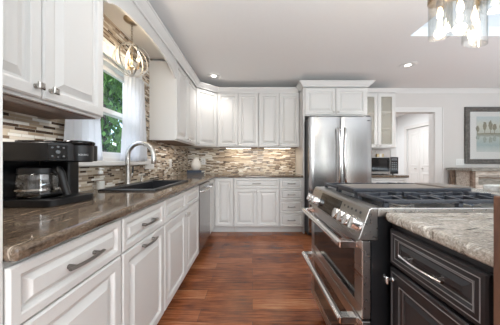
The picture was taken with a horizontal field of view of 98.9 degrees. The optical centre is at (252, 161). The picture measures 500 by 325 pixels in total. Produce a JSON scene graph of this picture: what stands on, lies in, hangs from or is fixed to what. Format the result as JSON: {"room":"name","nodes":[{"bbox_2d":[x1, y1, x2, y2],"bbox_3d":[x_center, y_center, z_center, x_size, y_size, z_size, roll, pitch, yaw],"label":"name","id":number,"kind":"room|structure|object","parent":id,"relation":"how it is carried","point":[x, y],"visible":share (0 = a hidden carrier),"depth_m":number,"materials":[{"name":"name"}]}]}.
{"room":"kitchen","nodes":[
{"label":"kitchen","id":0,"kind":"room"},
{"bbox_2d":[79,55,185,191],"bbox_3d":[-1.270,-0.110,0.375,0.140,2.460,7.150,0,0,0],"label":"wall","id":1,"kind":"structure","parent":0,"point":[104,159],"depth_m":1.82,"materials":[{"name":"white paint"}]},
{"bbox_2d":[3,0,102,118],"bbox_3d":[-1.014,-0.707,0.894,0.343,0.918,0.735,0,0,0],"label":"upper cabinet","id":2,"kind":"object","parent":1,"relation":"attached to","point":[53,49],"visible":1,"depth_m":0.97,"materials":[{"name":"white paint"}]},
{"bbox_2d":[103,0,175,77],"bbox_3d":[-0.883,-1.063,1.862,0.021,0.206,1.196,0,0,0],"label":"valance","id":3,"kind":"object","parent":2,"relation":"attached to","point":[127,7],"visible":1,"depth_m":1.73,"materials":[{"name":"white paint"}]},
{"bbox_2d":[3,13,187,191],"bbox_3d":[-1.194,-0.505,2.231,0.011,1.419,3.432,0,0,0],"label":"backsplash","id":4,"kind":"structure","parent":1,"relation":"attached to","point":[16,126],"depth_m":1.80,"materials":[{"name":"tile"}]},
{"bbox_2d":[145,158,153,168],"bbox_3d":[-1.182,0.020,2.470,0.010,0.120,0.210,0,0,0],"label":"switch plate","id":5,"kind":"object","parent":4,"relation":"attached to","point":[151,166],"visible":0.52,"depth_m":2.46,"materials":[{"name":"white paint"}]},
{"bbox_2d":[79,37,149,165],"bbox_3d":[-1.235,-0.471,1.850,0.200,0.998,1.060,0,0,0],"label":"window","id":6,"kind":"structure","parent":1,"relation":"in","point":[109,67],"depth_m":1.86,"materials":[{"name":"white paint"}]},
{"bbox_2d":[103,51,150,86],"bbox_3d":[-1.158,-0.852,1.880,0.026,0.012,1.060,0,0,0],"label":"curtain rod","id":7,"kind":"object","parent":6,"relation":"attached to","point":[103,51],"visible":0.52,"depth_m":1.85,"materials":[{"name":"white paint"}]},
{"bbox_2d":[63,119,102,159],"bbox_3d":[-1.151,-0.428,1.470,0.024,0.833,0.380,0,0,0],"label":"curtain","id":8,"kind":"object","parent":7,"relation":"hanging from","point":[74,129],"visible":0.29,"depth_m":1.47,"materials":[{"name":"white fabric"}]},
{"bbox_2d":[120,70,146,160],"bbox_3d":[-1.151,-0.428,2.100,0.023,0.833,0.460,0,0,0],"label":"curtain","id":9,"kind":"object","parent":7,"relation":"hanging from","point":[134,117],"visible":0.85,"depth_m":2.07,"materials":[{"name":"white fabric"}]},
{"bbox_2d":[103,0,173,58],"bbox_3d":[-1.041,-1.198,1.862,0.292,0.025,1.196,0,0,0],"label":"board","id":10,"kind":"object","parent":1,"relation":"attached to","point":[113,13],"visible":0.44,"depth_m":1.96,"materials":[{"name":"white paint"}]},
{"bbox_2d":[112,15,149,76],"bbox_3d":[-1.005,-0.948,1.785,0.238,0.473,0.268,0,0,13],"label":"pendant light","id":11,"kind":"object","parent":10,"relation":"hanging from","point":[126,18],"visible":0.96,"depth_m":1.78,"materials":[{"name":"gold metal"}]},
{"bbox_2d":[149,61,195,145],"bbox_3d":[-1.014,-0.707,2.900,0.343,0.918,0.876,0,0,0],"label":"upper cabinet","id":12,"kind":"object","parent":1,"relation":"attached to","point":[172,101],"visible":1,"depth_m":2.46,"materials":[{"name":"white paint"}]},
{"bbox_2d":[157,230,325,324],"bbox_3d":[2.400,1.150,1.600,7.600,0.060,10.000,0,0,0],"label":"floor","id":13,"kind":"structure","parent":0,"point":[236,278],"depth_m":1.96,"materials":[{"name":"red wood"}]},
{"bbox_2d":[0,0,2,324],"bbox_3d":[-0.897,-0.060,0.106,0.600,2.360,0.812,0,0,0],"label":"tall cabinet","id":14,"kind":"object","parent":13,"relation":"on","point":[1,1],"visible":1,"depth_m":0.51,"materials":[{"name":"white paint"}]},
{"bbox_2d":[3,219,120,324],"bbox_3d":[-0.871,0.682,0.740,0.645,0.875,0.454,0,0,0],"label":"base cabinet","id":15,"kind":"object","parent":13,"relation":"on","point":[76,280],"visible":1,"depth_m":0.69,"materials":[{"name":"white paint"}]},
{"bbox_2d":[119,201,163,324],"bbox_3d":[-0.871,0.682,1.201,0.645,0.875,0.462,0,0,0],"label":"base cabinet","id":16,"kind":"object","parent":13,"relation":"on","point":[142,230],"visible":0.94,"depth_m":1.16,"materials":[{"name":"white paint"}]},
{"bbox_2d":[162,185,198,310],"bbox_3d":[-0.875,0.682,1.896,0.636,0.875,0.920,0,0,0],"label":"base cabinet","id":17,"kind":"object","parent":13,"relation":"on","point":[181,210],"visible":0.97,"depth_m":1.73,"materials":[{"name":"white paint"}]},
{"bbox_2d":[198,181,212,252],"bbox_3d":[-0.855,0.687,2.662,0.647,0.866,0.600,0,0,0],"label":"dishwasher","id":18,"kind":"object","parent":13,"relation":"on","point":[204,188],"visible":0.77,"depth_m":2.61,"materials":[{"name":"grey metal"}]},
{"bbox_2d":[209,178,233,232],"bbox_3d":[-0.739,0.682,3.451,0.890,0.875,0.966,0,0,0],"label":"base cabinet","id":19,"kind":"object","parent":13,"relation":"on","point":[222,191],"visible":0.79,"depth_m":3.34,"materials":[{"name":"white paint"}]},
{"bbox_2d":[3,173,302,261],"bbox_3d":[-0.203,0.225,2.231,1.989,0.038,3.435,0,0,0],"label":"countertop","id":20,"kind":"structure","parent":19,"relation":"on","point":[27,232],"depth_m":0.86,"materials":[{"name":"brown stone"}]},
{"bbox_2d":[3,140,96,207],"bbox_3d":[-1.006,0.049,1.097,0.333,0.314,0.286,0,0,0],"label":"coffee maker","id":21,"kind":"object","parent":20,"relation":"on","point":[36,173],"visible":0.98,"depth_m":1.03,"materials":[{"name":"black plastic"}]},
{"bbox_2d":[96,168,104,189],"bbox_3d":[-1.135,0.124,1.600,0.059,0.161,0.059,0,0,-27],"label":"soap bottle","id":22,"kind":"object","parent":20,"relation":"on","point":[99,184],"visible":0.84,"depth_m":1.58,"materials":[{"name":"clear glass"}]},
{"bbox_2d":[124,141,156,184],"bbox_3d":[-1.003,0.009,1.942,0.281,0.394,0.097,0,0,0],"label":"faucet","id":23,"kind":"object","parent":20,"relation":"on","point":[128,174],"visible":0.95,"depth_m":1.90,"materials":[{"name":"silver metal"}]},
{"bbox_2d":[98,180,188,190],"bbox_3d":[-0.882,0.297,1.893,0.401,0.210,0.791,0,0,0],"label":"sink","id":24,"kind":"object","parent":20,"relation":"in","point":[151,185],"visible":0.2,"depth_m":1.95,"materials":[{"name":"black"}]},
{"bbox_2d":[187,172,204,174],"bbox_3d":[-0.930,0.189,3.550,0.270,0.034,0.200,0,0,-6],"label":"book","id":25,"kind":"object","parent":20,"relation":"on","point":[202,173],"visible":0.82,"depth_m":3.45,"materials":[{"name":"grey paper"}]},
{"bbox_2d":[187,170,203,172],"bbox_3d":[-0.935,0.154,3.550,0.240,0.034,0.180,0,0,4],"label":"book","id":26,"kind":"object","parent":25,"relation":"on","point":[188,171],"visible":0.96,"depth_m":3.46,"materials":[{"name":"blue paper"}]},
{"bbox_2d":[191,157,200,169],"bbox_3d":[-0.934,0.025,3.550,0.175,0.222,0.172,0,0,0],"label":"vase","id":27,"kind":"object","parent":26,"relation":"on","point":[196,163],"visible":0.93,"depth_m":3.49,"materials":[{"name":"beige ceramic"}]},
{"bbox_2d":[234,178,278,231],"bbox_3d":[0.066,0.682,3.616,0.712,0.875,0.632,0,0,0],"label":"base cabinet","id":28,"kind":"object","parent":13,"relation":"on","point":[256,200],"visible":0.99,"depth_m":3.34,"materials":[{"name":"white paint"}]},
{"bbox_2d":[279,178,302,231],"bbox_3d":[0.610,0.682,3.616,0.371,0.875,0.632,0,0,0],"label":"base cabinet","id":29,"kind":"object","parent":13,"relation":"on","point":[290,189],"visible":0.99,"depth_m":3.34,"materials":[{"name":"white paint"}]},
{"bbox_2d":[296,87,366,232],"bbox_3d":[1.301,-0.025,3.623,1.008,2.290,0.629,0,0,0],"label":"tall cabinet","id":30,"kind":"object","parent":13,"relation":"on","point":[313,101],"visible":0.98,"depth_m":3.35,"materials":[{"name":"white paint"}]},
{"bbox_2d":[296,80,374,90],"bbox_3d":[1.301,-1.210,3.434,1.152,0.075,0.332,0,0,0],"label":"trim","id":31,"kind":"structure","parent":30,"relation":"on","point":[302,83],"depth_m":3.30,"materials":[{"name":"white paint"}]},
{"bbox_2d":[304,116,371,234],"bbox_3d":[1.286,0.205,3.466,0.912,1.770,0.869,0,0,0],"label":"refrigerator","id":32,"kind":"object","parent":13,"relation":"on","point":[336,149],"visible":0.65,"depth_m":3.11,"materials":[{"name":"grey metal"}]},
{"bbox_2d":[372,178,405,182],"bbox_3d":[2.112,0.682,3.620,0.600,0.875,0.640,0,0,0],"label":"base cabinet","id":33,"kind":"object","parent":13,"relation":"on","point":[374,180],"visible":0.02,"depth_m":3.34,"materials":[{"name":"white paint"}]},
{"bbox_2d":[372,174,408,177],"bbox_3d":[2.122,0.225,3.634,0.627,0.038,0.631,0,0,0],"label":"countertop","id":34,"kind":"structure","parent":33,"relation":"on","point":[373,175],"depth_m":3.32,"materials":[{"name":"brown stone"}]},
{"bbox_2d":[372,157,397,174],"bbox_3d":[2.103,0.063,3.642,0.525,0.286,0.417,0,0,0],"label":"microwave","id":35,"kind":"object","parent":34,"relation":"on","point":[380,165],"visible":0.74,"depth_m":3.47,"materials":[{"name":"grey metal"}]},
{"bbox_2d":[302,182,499,324],"bbox_3d":[0.801,0.635,1.273,0.867,0.969,0.774,0,0,0],"label":"range","id":36,"kind":"object","parent":13,"relation":"on","point":[350,253],"visible":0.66,"depth_m":0.97,"materials":[{"name":"silver metal"}]},
{"bbox_2d":[337,183,471,190],"bbox_3d":[0.874,0.146,1.275,0.659,0.026,0.240,0,0,0],"label":"griddle","id":37,"kind":"object","parent":36,"relation":"on","point":[416,186],"visible":1,"depth_m":1.18,"materials":[{"name":"metal"}]},
{"bbox_2d":[322,187,493,216],"bbox_3d":[0.878,0.208,1.273,0.714,0.037,0.774,0,0,0],"label":"cooktop","id":38,"kind":"object","parent":36,"relation":"in","point":[381,209],"depth_m":0.90,"materials":[{"name":"silver metal"}]},
{"bbox_2d":[383,223,493,324],"bbox_3d":[0.820,0.682,0.684,0.610,0.875,0.395,0,0,0],"label":"base cabinet","id":39,"kind":"object","parent":13,"relation":"on","point":[432,283],"visible":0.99,"depth_m":0.65,"materials":[{"name":"brown paint"}]},
{"bbox_2d":[446,168,499,188],"bbox_3d":[4.155,0.610,3.655,1.290,1.020,0.470,0,0,0],"label":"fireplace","id":40,"kind":"object","parent":13,"relation":"on","point":[476,178],"visible":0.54,"depth_m":3.48,"materials":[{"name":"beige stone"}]},
{"bbox_2d":[483,184,499,324],"bbox_3d":[1.215,0.589,0.301,1.370,1.062,0.502,0,0,0],"label":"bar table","id":41,"kind":"object","parent":13,"relation":"on","point":[487,187],"visible":1,"depth_m":0.47,"materials":[{"name":"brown wood"}]},
{"bbox_3d":[1.465,0.682,1.083,0.430,0.876,1.185,0,0,0],"label":"cabinet","id":42,"kind":"object","parent":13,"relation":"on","visible":0},
{"bbox_2d":[386,188,499,267],"bbox_3d":[1.147,0.225,1.089,1.205,0.038,1.222,0,0,0],"label":"countertop","id":43,"kind":"structure","parent":42,"relation":"on","point":[471,235],"depth_m":0.67,"materials":[{"name":"beige stone"}]},
{"bbox_2d":[148,0,499,116],"bbox_3d":[2.400,-1.390,1.600,7.600,0.100,10.000,0,0,0],"label":"ceiling","id":44,"kind":"structure","parent":0,"point":[249,43],"depth_m":2.40,"materials":[{"name":"paint"}]},
{"bbox_2d":[206,73,220,78],"bbox_3d":[-0.600,-1.336,3.330,0.224,0.008,0.224,0,0,0],"label":"recessed light","id":45,"kind":"object","parent":44,"relation":"in","point":[209,75],"visible":1,"depth_m":3.31,"materials":[{"name":"white"}]},
{"bbox_2d":[398,61,417,68],"bbox_3d":[2.150,-1.336,2.957,0.224,0.008,0.224,0,0,0],"label":"recessed light","id":46,"kind":"object","parent":44,"relation":"in","point":[412,63],"visible":1,"depth_m":2.96,"materials":[{"name":"white"}]},
{"bbox_2d":[427,0,487,29],"bbox_3d":[1.170,-0.997,1.200,0.380,0.684,0.380,0,0,0],"label":"pendant","id":47,"kind":"object","parent":44,"relation":"hanging from","point":[472,5],"visible":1,"depth_m":1.24,"materials":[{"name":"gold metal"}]},
{"bbox_2d":[203,89,499,184],"bbox_3d":[2.330,-0.110,4.010,7.340,2.460,0.120,0,0,0],"label":"wall","id":48,"kind":"structure","parent":0,"point":[453,104],"depth_m":3.95,"materials":[{"name":"white paint"}]},
{"bbox_2d":[180,88,218,147],"bbox_3d":[-0.888,-0.709,3.632,0.593,0.914,0.607,0,0,0],"label":"upper cabinet","id":49,"kind":"object","parent":48,"relation":"attached to","point":[206,101],"visible":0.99,"depth_m":3.48,"materials":[{"name":"white paint"}]},
{"bbox_2d":[218,93,257,147],"bbox_3d":[-0.243,-0.707,3.752,0.690,0.918,0.363,0,0,0],"label":"upper cabinet","id":50,"kind":"object","parent":48,"relation":"attached to","point":[237,112],"visible":1,"depth_m":3.60,"materials":[{"name":"white paint"}]},
{"bbox_2d":[132,0,297,92],"bbox_3d":[-0.051,-1.204,2.075,1.642,0.075,3.092,0,0,0],"label":"trim","id":51,"kind":"structure","parent":50,"relation":"on","point":[143,6],"depth_m":2.54,"materials":[{"name":"white paint"}]},
{"bbox_2d":[188,148,294,172],"bbox_3d":[-0.197,-0.048,3.943,1.980,0.504,0.011,0,0,0],"label":"backsplash","id":52,"kind":"structure","parent":48,"relation":"attached to","point":[217,160],"depth_m":3.94,"materials":[{"name":"tile"}]},
{"bbox_2d":[258,93,298,147],"bbox_3d":[0.450,-0.707,3.752,0.688,0.918,0.363,0,0,0],"label":"upper cabinet","id":53,"kind":"object","parent":48,"relation":"attached to","point":[278,113],"visible":1,"depth_m":3.60,"materials":[{"name":"white paint"}]},
{"bbox_2d":[367,93,394,148],"bbox_3d":[2.112,-0.699,3.752,0.600,0.934,0.361,0,0,0],"label":"upper cabinet","id":54,"kind":"object","parent":48,"relation":"attached to","point":[380,106],"visible":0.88,"depth_m":3.64,"materials":[{"name":"white paint"}]},
{"bbox_2d":[367,111,391,115],"bbox_3d":[2.112,-0.851,3.780,0.562,0.018,0.275,0,0,0],"label":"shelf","id":55,"kind":"object","parent":54,"relation":"attached to","point":[369,113],"depth_m":3.72,"materials":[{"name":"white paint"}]},
{"bbox_2d":[372,128,391,130],"bbox_3d":[2.112,-0.571,3.780,0.562,0.018,0.275,0,0,0],"label":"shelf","id":56,"kind":"object","parent":54,"relation":"attached to","point":[382,129],"depth_m":3.70,"materials":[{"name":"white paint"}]},
{"bbox_2d":[367,88,400,92],"bbox_3d":[2.139,-1.198,3.740,0.650,0.060,0.380,0,0,0],"label":"trim","id":57,"kind":"structure","parent":54,"relation":"on","point":[369,90],"depth_m":3.57,"materials":[{"name":"white paint"}]},
{"bbox_2d":[390,107,443,183],"bbox_3d":[3.025,0.058,3.994,0.970,2.125,0.149,0,0,0],"label":"trim","id":58,"kind":"structure","parent":48,"relation":"attached to","point":[436,119],"depth_m":3.93,"materials":[{"name":"white paint"}]},
{"bbox_2d":[397,88,499,92],"bbox_3d":[4.225,-1.304,3.921,3.530,0.070,0.055,0,0,0],"label":"trim","id":59,"kind":"structure","parent":48,"relation":"attached to","point":[402,90],"depth_m":3.91,"materials":[{"name":"white paint"}]},
{"bbox_2d":[456,159,463,164],"bbox_3d":[3.830,0.000,3.944,0.150,0.120,0.010,0,0,0],"label":"switch plate","id":60,"kind":"object","parent":48,"relation":"attached to","point":[458,161],"visible":1,"depth_m":3.94,"materials":[{"name":"white paint"}]},
{"bbox_2d":[464,107,499,163],"bbox_3d":[4.577,-0.490,3.929,1.345,1.040,0.037,0,0,0],"label":"picture","id":61,"kind":"object","parent":48,"relation":"attached to","point":[481,124],"visible":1,"depth_m":3.93,"materials":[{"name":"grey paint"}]},
{"bbox_2d":[476,117,499,151],"bbox_3d":[4.569,-0.510,3.932,0.932,0.650,0.003,0,0,0],"label":"painting","id":62,"kind":"object","parent":61,"relation":"attached to","point":[487,128],"depth_m":3.93,"materials":[{"name":"multicoloured paper"}]},
{"bbox_2d":[396,117,396,156],"bbox_3d":[3.050,-0.110,6.450,2.900,2.460,0.100,0,0,0],"label":"wall","id":63,"kind":"structure","parent":0,"point":[396,117],"depth_m":6.40,"materials":[{"name":"paint"}]},
{"bbox_2d":[397,114,428,182],"bbox_3d":[4.380,-0.110,5.235,0.100,2.460,2.330,0,0,0],"label":"wall","id":64,"kind":"structure","parent":0,"point":[403,121],"depth_m":6.13,"materials":[{"name":"paint"}]},
{"bbox_2d":[404,121,428,182],"bbox_3d":[4.321,0.060,5.575,0.017,2.120,1.030,0,0,0],"label":"trim","id":65,"kind":"structure","parent":64,"relation":"attached to","point":[427,122],"depth_m":6.00,"materials":[{"name":"white paint"}]},
{"bbox_2d":[408,126,428,182],"bbox_3d":[4.351,0.104,5.575,0.082,2.008,0.836,0,0,0],"label":"door","id":66,"kind":"structure","parent":64,"relation":"in","point":[418,138],"depth_m":5.62,"materials":[{"name":"white paint"}]},
{"bbox_2d":[422,0,499,26],"bbox_3d":[2.338,-1.760,1.588,1.424,0.639,1.476,0,0,0],"label":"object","id":67,"kind":"structure","parent":0,"point":[488,12],"depth_m":2.28,"materials":[{"name":"white paint"}]},
{"label":"outside","id":68,"kind":"structure","parent":0,"visible":0},
{"bbox_3d":[-15.750,1.580,9.000,28.500,0.080,42.000,0,0,0],"label":"ground","id":69,"kind":"structure","parent":68,"visible":0},
{"bbox_2d":[100,72,122,152],"bbox_3d":[-4.663,-0.974,6.132,3.431,5.629,3.223,0,0,21],"label":"tree","id":70,"kind":"object","parent":69,"relation":"on","point":[112,88],"visible":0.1,"depth_m":5.81,"materials":[{"name":"green plant"}]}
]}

